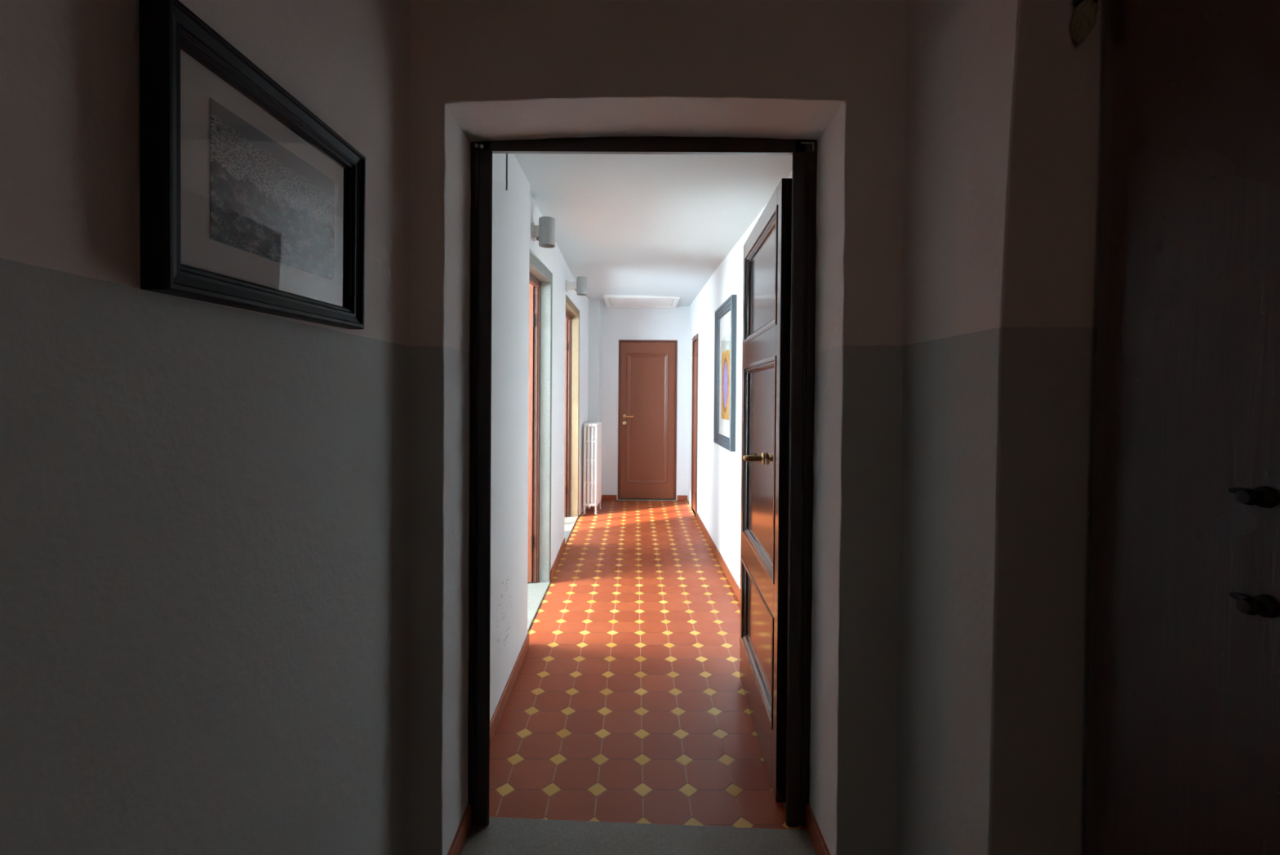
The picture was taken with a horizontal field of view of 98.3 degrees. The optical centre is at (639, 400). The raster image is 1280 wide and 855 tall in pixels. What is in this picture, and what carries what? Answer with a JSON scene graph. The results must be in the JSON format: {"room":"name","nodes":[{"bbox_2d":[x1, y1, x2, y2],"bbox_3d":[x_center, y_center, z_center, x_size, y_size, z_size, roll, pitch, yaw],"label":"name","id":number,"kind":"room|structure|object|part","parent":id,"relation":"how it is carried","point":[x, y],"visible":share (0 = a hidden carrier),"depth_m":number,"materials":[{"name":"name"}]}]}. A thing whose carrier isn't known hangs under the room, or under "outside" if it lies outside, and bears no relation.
{"room":"entrance hallway","nodes":[
{"label":"entrance hallway","id":0,"kind":"room"},
{"bbox_2d":[0,0,410,854],"bbox_3d":[-0.736,-0.026,0.104,0.230,2.800,3.420,0,1,0],"label":"wall","id":1,"kind":"structure","parent":0,"point":[204,506],"depth_m":0.77,"materials":[{"name":"grey paint"}]},
{"bbox_2d":[138,0,365,328],"bbox_3d":[-0.604,-0.330,0.937,0.040,0.378,0.512,0,1,0],"label":"framed photograph","id":2,"kind":"object","parent":1,"relation":"attached to","point":[249,200],"visible":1,"depth_m":0.84,"materials":[{"name":"black paint"}]},
{"bbox_2d":[209,97,334,280],"bbox_3d":[-0.614,-0.335,0.951,0.004,0.205,0.328,0,1,0],"label":"print","id":3,"kind":"object","parent":2,"relation":"attached to","point":[272,205],"depth_m":0.91},
{"bbox_2d":[489,153,588,721],"bbox_3d":[-0.718,0.025,4.315,0.232,2.620,5.000,0,1,0],"label":"wall","id":4,"kind":"structure","parent":0,"point":[514,210],"depth_m":2.66,"materials":[{"name":"white paint"}]},
{"bbox_2d":[506,153,507,190],"bbox_3d":[-0.584,-1.034,2.427,0.006,0.225,0.008,0,1,-23],"label":"hanging cable","id":5,"kind":"object","parent":4,"relation":"hanging from","point":[506,153],"visible":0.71,"depth_m":2.42,"materials":[{"name":"white"}]},
{"bbox_2d":[489,633,528,744],"bbox_3d":[-0.599,1.316,2.449,0.011,0.071,1.153,0,1,-1],"label":"baseboard","id":6,"kind":"structure","parent":4,"relation":"attached to","point":[497,714],"depth_m":2.50,"materials":[{"name":"red tile"}]},
{"bbox_2d":[527,252,552,631],"bbox_3d":[-1.109,0.203,3.550,0.927,2.273,1.083,0,1,0],"label":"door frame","id":7,"kind":"structure","parent":4,"relation":"in","point":[540,278],"depth_m":4.02,"materials":[{"name":"wood"}]},
{"bbox_3d":[-0.747,0.234,3.552,0.039,2.191,1.070,0,1,0],"label":"frame","id":8,"kind":"part","parent":7,"relation":"part of","materials":[{"name":"brown paint"}]},
{"bbox_2d":[531,216,555,248],"bbox_3d":[-0.562,-0.982,3.237,0.133,0.157,0.095,0,1,0],"label":"wall lamp","id":9,"kind":"object","parent":4,"relation":"attached to","point":[544,233],"visible":1,"depth_m":3.20,"materials":[{"name":"grey metal"}]},
{"bbox_3d":[-0.543,-0.982,3.237,0.095,0.157,0.095,0,1,0],"label":"lamp shade","id":10,"kind":"part","parent":9,"relation":"part of","materials":[{"name":"grey metal"}]},
{"bbox_2d":[550,537,564,582],"bbox_3d":[-0.671,1.292,4.547,0.011,0.079,0.960,0,1,-2],"label":"baseboard","id":11,"kind":"structure","parent":4,"relation":"attached to","point":[557,560],"depth_m":4.42,"materials":[{"name":"brown wood"}]},
{"bbox_2d":[564,294,579,544],"bbox_3d":[-1.176,0.154,5.649,0.985,2.330,1.263,0,1,0],"label":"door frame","id":12,"kind":"structure","parent":4,"relation":"in","point":[572,313],"depth_m":6.21,"materials":[{"name":"beige wood"}]},
{"bbox_3d":[-0.793,0.186,5.651,0.039,2.248,1.250,0,1,0],"label":"frame","id":13,"kind":"part","parent":12,"relation":"part of","materials":[{"name":"brown paint"}]},
{"bbox_2d":[565,275,586,295],"bbox_3d":[-0.576,-1.040,5.036,0.190,0.157,0.095,0,1,0],"label":"wall lamp","id":14,"kind":"object","parent":4,"relation":"attached to","point":[580,286],"visible":1,"depth_m":5.01,"materials":[{"name":"grey metal"}]},
{"bbox_3d":[-0.529,-1.039,5.037,0.095,0.157,0.095,0,1,0],"label":"lamp shade","id":15,"kind":"part","parent":14,"relation":"part of","materials":[{"name":"grey metal"}]},
{"bbox_2d":[587,298,603,506],"bbox_3d":[-0.623,0.000,7.057,0.264,2.620,0.478,0,1,0],"label":"pilaster","id":16,"kind":"object","parent":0,"point":[595,306],"visible":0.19,"depth_m":6.82,"materials":[{"name":"grey paint"}]},
{"bbox_2d":[601,305,689,500],"bbox_3d":[0.042,0.002,7.374,1.700,2.620,0.200,0,1,0],"label":"wall","id":17,"kind":"structure","parent":0,"point":[619,323],"depth_m":7.27,"materials":[{"name":"white paint"}]},
{"bbox_2d":[602,494,617,499],"bbox_3d":[-0.403,1.275,7.277,0.194,0.067,0.011,0,1,0],"label":"baseboard","id":18,"kind":"structure","parent":17,"relation":"attached to","point":[604,496],"depth_m":7.27,"materials":[{"name":"brown wood"}]},
{"bbox_2d":[617,339,677,500],"bbox_3d":[0.099,0.260,7.304,0.770,2.106,0.145,0,1,0],"label":"door","id":19,"kind":"structure","parent":17,"relation":"in","point":[648,368],"depth_m":7.31,"materials":[{"name":"brown paint"}]},
{"bbox_3d":[-0.158,0.208,7.262,0.142,0.050,0.065,0,1,0],"label":"handle","id":20,"kind":"part","parent":19,"relation":"part of","materials":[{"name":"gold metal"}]},
{"bbox_3d":[0.091,1.307,7.324,0.767,0.012,0.125,0,1,0],"label":"sill","id":21,"kind":"part","parent":19,"relation":"part of","materials":[{"name":"stone"}]},
{"bbox_3d":[0.092,0.238,7.306,0.546,1.719,0.044,0,1,0],"label":"panel","id":22,"kind":"part","parent":19,"relation":"part of","materials":[{"name":"red paint"}]},
{"bbox_2d":[677,494,687,500],"bbox_3d":[0.557,1.282,7.284,0.134,0.067,0.011,0,1,0],"label":"baseboard","id":23,"kind":"structure","parent":17,"relation":"attached to","point":[680,497],"depth_m":7.28,"materials":[{"name":"brown wood"}]},
{"bbox_2d":[488,499,806,829],"bbox_3d":[0.004,1.387,4.631,1.800,0.100,5.766,0,1,0],"label":"floor","id":24,"kind":"structure","parent":0,"point":[627,702],"depth_m":2.54,"materials":[{"name":"tile"}]},
{"bbox_2d":[582,422,601,514],"bbox_3d":[-0.563,0.789,6.550,0.162,1.049,0.372,0,1,6],"label":"radiator","id":25,"kind":"object","parent":24,"relation":"on","point":[592,491],"visible":1,"depth_m":6.41,"materials":[{"name":"white metal"}]},
{"bbox_2d":[514,153,792,306],"bbox_3d":[-0.027,-1.241,4.614,1.900,0.331,5.750,0,1,0],"label":"ceiling","id":26,"kind":"structure","parent":0,"point":[633,224],"depth_m":3.34,"materials":[{"name":"white paint"}]},
{"bbox_2d":[603,293,679,308],"bbox_3d":[0.019,-1.236,6.855,0.897,0.071,0.792,0,1,0],"label":"ceiling hatch","id":27,"kind":"object","parent":26,"relation":"attached to","point":[616,300],"visible":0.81,"depth_m":6.83,"materials":[{"name":"white plastic"}]},
{"bbox_3d":[0.019,-1.240,6.855,0.771,0.042,0.666,0,1,0],"label":"hatch panel","id":28,"kind":"part","parent":27,"relation":"part of","materials":[{"name":"white plastic"}]},
{"bbox_2d":[407,0,906,854],"bbox_3d":[0.057,-0.035,1.670,1.460,2.800,0.300,0,1,0],"label":"wall","id":29,"kind":"structure","parent":0,"point":[831,73],"depth_m":1.52,"materials":[{"name":"grey paint"}]},
{"bbox_2d":[447,804,471,854],"bbox_3d":[-0.542,1.322,1.648,0.012,0.072,0.231,0,1,0],"label":"baseboard","id":30,"kind":"structure","parent":29,"relation":"attached to","point":[460,838],"depth_m":1.67,"materials":[{"name":"brown wood"}]},
{"bbox_2d":[467,136,817,826],"bbox_3d":[0.002,0.254,2.221,1.096,2.202,0.948,0,1,0],"label":"door","id":31,"kind":"structure","parent":29,"relation":"in","point":[780,255],"depth_m":1.76,"materials":[{"name":"brown paint"}]},
{"bbox_3d":[0.449,0.229,2.223,0.080,0.050,0.131,0,1,0],"label":"handle","id":32,"kind":"part","parent":31,"relation":"part of","materials":[{"name":"gold metal"}]},
{"bbox_3d":[0.489,0.947,2.280,0.038,0.389,0.716,0,1,2],"label":"panel","id":33,"kind":"part","parent":31,"relation":"part of","materials":[{"name":"brown wood"}]},
{"bbox_3d":[0.494,0.238,2.273,0.038,0.793,0.716,0,1,2],"label":"panel","id":34,"kind":"part","parent":31,"relation":"part of","materials":[{"name":"brown wood"}]},
{"bbox_3d":[0.499,-0.471,2.267,0.038,0.413,0.716,0,1,2],"label":"panel","id":35,"kind":"part","parent":31,"relation":"part of","materials":[{"name":"brown wood"}]},
{"bbox_3d":[0.528,-0.800,1.747,0.042,0.026,0.003,0,1,0],"label":"keeper plate","id":36,"kind":"part","parent":31,"relation":"part of","materials":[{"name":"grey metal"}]},
{"bbox_2d":[805,804,830,854],"bbox_3d":[0.537,1.330,1.656,0.012,0.072,0.231,0,1,0],"label":"baseboard","id":37,"kind":"structure","parent":29,"relation":"attached to","point":[820,845],"depth_m":1.68,"materials":[{"name":"brown wood"}]},
{"bbox_2d":[688,170,792,588],"bbox_3d":[0.786,0.033,4.567,0.256,2.620,5.480,0,1,0],"label":"wall","id":38,"kind":"structure","parent":0,"point":[718,468],"depth_m":4.79,"materials":[{"name":"white paint"}]},
{"bbox_2d":[690,333,697,516],"bbox_3d":[0.689,0.288,6.466,0.116,2.074,0.585,0,1,0],"label":"door","id":39,"kind":"structure","parent":38,"relation":"in","point":[695,340],"depth_m":6.58,"materials":[{"name":"brown paint"}]},
{"bbox_3d":[0.659,0.284,6.466,0.044,1.662,0.282,0,1,0],"label":"panel","id":40,"kind":"part","parent":39,"relation":"part of","materials":[{"name":"red paint"}]},
{"bbox_2d":[695,511,740,602],"bbox_3d":[0.667,1.307,4.038,0.013,0.079,4.310,0,1,-1],"label":"baseboard","id":41,"kind":"structure","parent":38,"relation":"attached to","point":[727,572],"depth_m":4.49,"materials":[{"name":"brown wood"}]},
{"bbox_2d":[713,294,737,451],"bbox_3d":[0.657,-0.197,4.318,0.040,1.115,0.772,0,1,-1],"label":"framed picture","id":42,"kind":"object","parent":38,"relation":"attached to","point":[725,329],"visible":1,"depth_m":4.27,"materials":[{"name":"white paper"}]},
{"bbox_2d":[721,349,729,419],"bbox_3d":[0.666,-0.119,4.317,0.001,0.530,0.355,0,1,-1],"label":"art print","id":43,"kind":"object","parent":42,"relation":"attached to","point":[725,353],"depth_m":4.30},
{"bbox_2d":[897,0,1106,854],"bbox_3d":[1.058,-0.024,1.291,0.665,2.800,0.515,0,1,0],"label":"wall","id":44,"kind":"structure","parent":0,"point":[1005,110],"depth_m":1.13,"materials":[{"name":"grey paint"}]},
{"bbox_2d":[1070,0,1098,44],"bbox_3d":[0.877,-0.756,1.091,0.046,0.106,0.046,0,1,0],"label":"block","id":45,"kind":"object","parent":44,"relation":"attached to","point":[1084,15],"visible":1,"depth_m":1.08,"materials":[{"name":"brown wood"}]},
{"bbox_3d":[0.215,1.433,-0.075,2.150,0.099,3.420,0,1,0],"label":"floor","id":46,"kind":"structure","parent":0,"visible":0},
{"bbox_2d":[460,816,817,854],"bbox_3d":[0.007,1.413,1.625,1.260,0.103,0.383,0,1,0],"label":"threshold","id":47,"kind":"object","parent":46,"relation":"on","point":[502,835],"visible":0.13,"depth_m":1.72,"materials":[{"name":"grey stone"}]},
{"bbox_3d":[1.302,-0.008,-0.234,0.200,2.800,2.712,0,1,0],"label":"wall","id":48,"kind":"structure","parent":0,"visible":0},
{"bbox_2d":[1085,0,1279,854],"bbox_3d":[1.018,0.197,0.574,0.098,2.350,1.084,0,1,-12],"label":"door","id":49,"kind":"structure","parent":48,"relation":"in","point":[1184,730],"depth_m":0.94,"materials":[{"name":"paint"}]},
{"bbox_3d":[0.929,0.146,0.852,0.039,0.034,0.061,0,1,0],"label":"bolt knob","id":50,"kind":"part","parent":49,"relation":"part of","materials":[{"name":"black metal"}]},
{"bbox_3d":[0.928,0.311,0.850,0.039,0.034,0.061,0,1,0],"label":"bolt knob","id":51,"kind":"part","parent":49,"relation":"part of","materials":[{"name":"black metal"}]}
]}

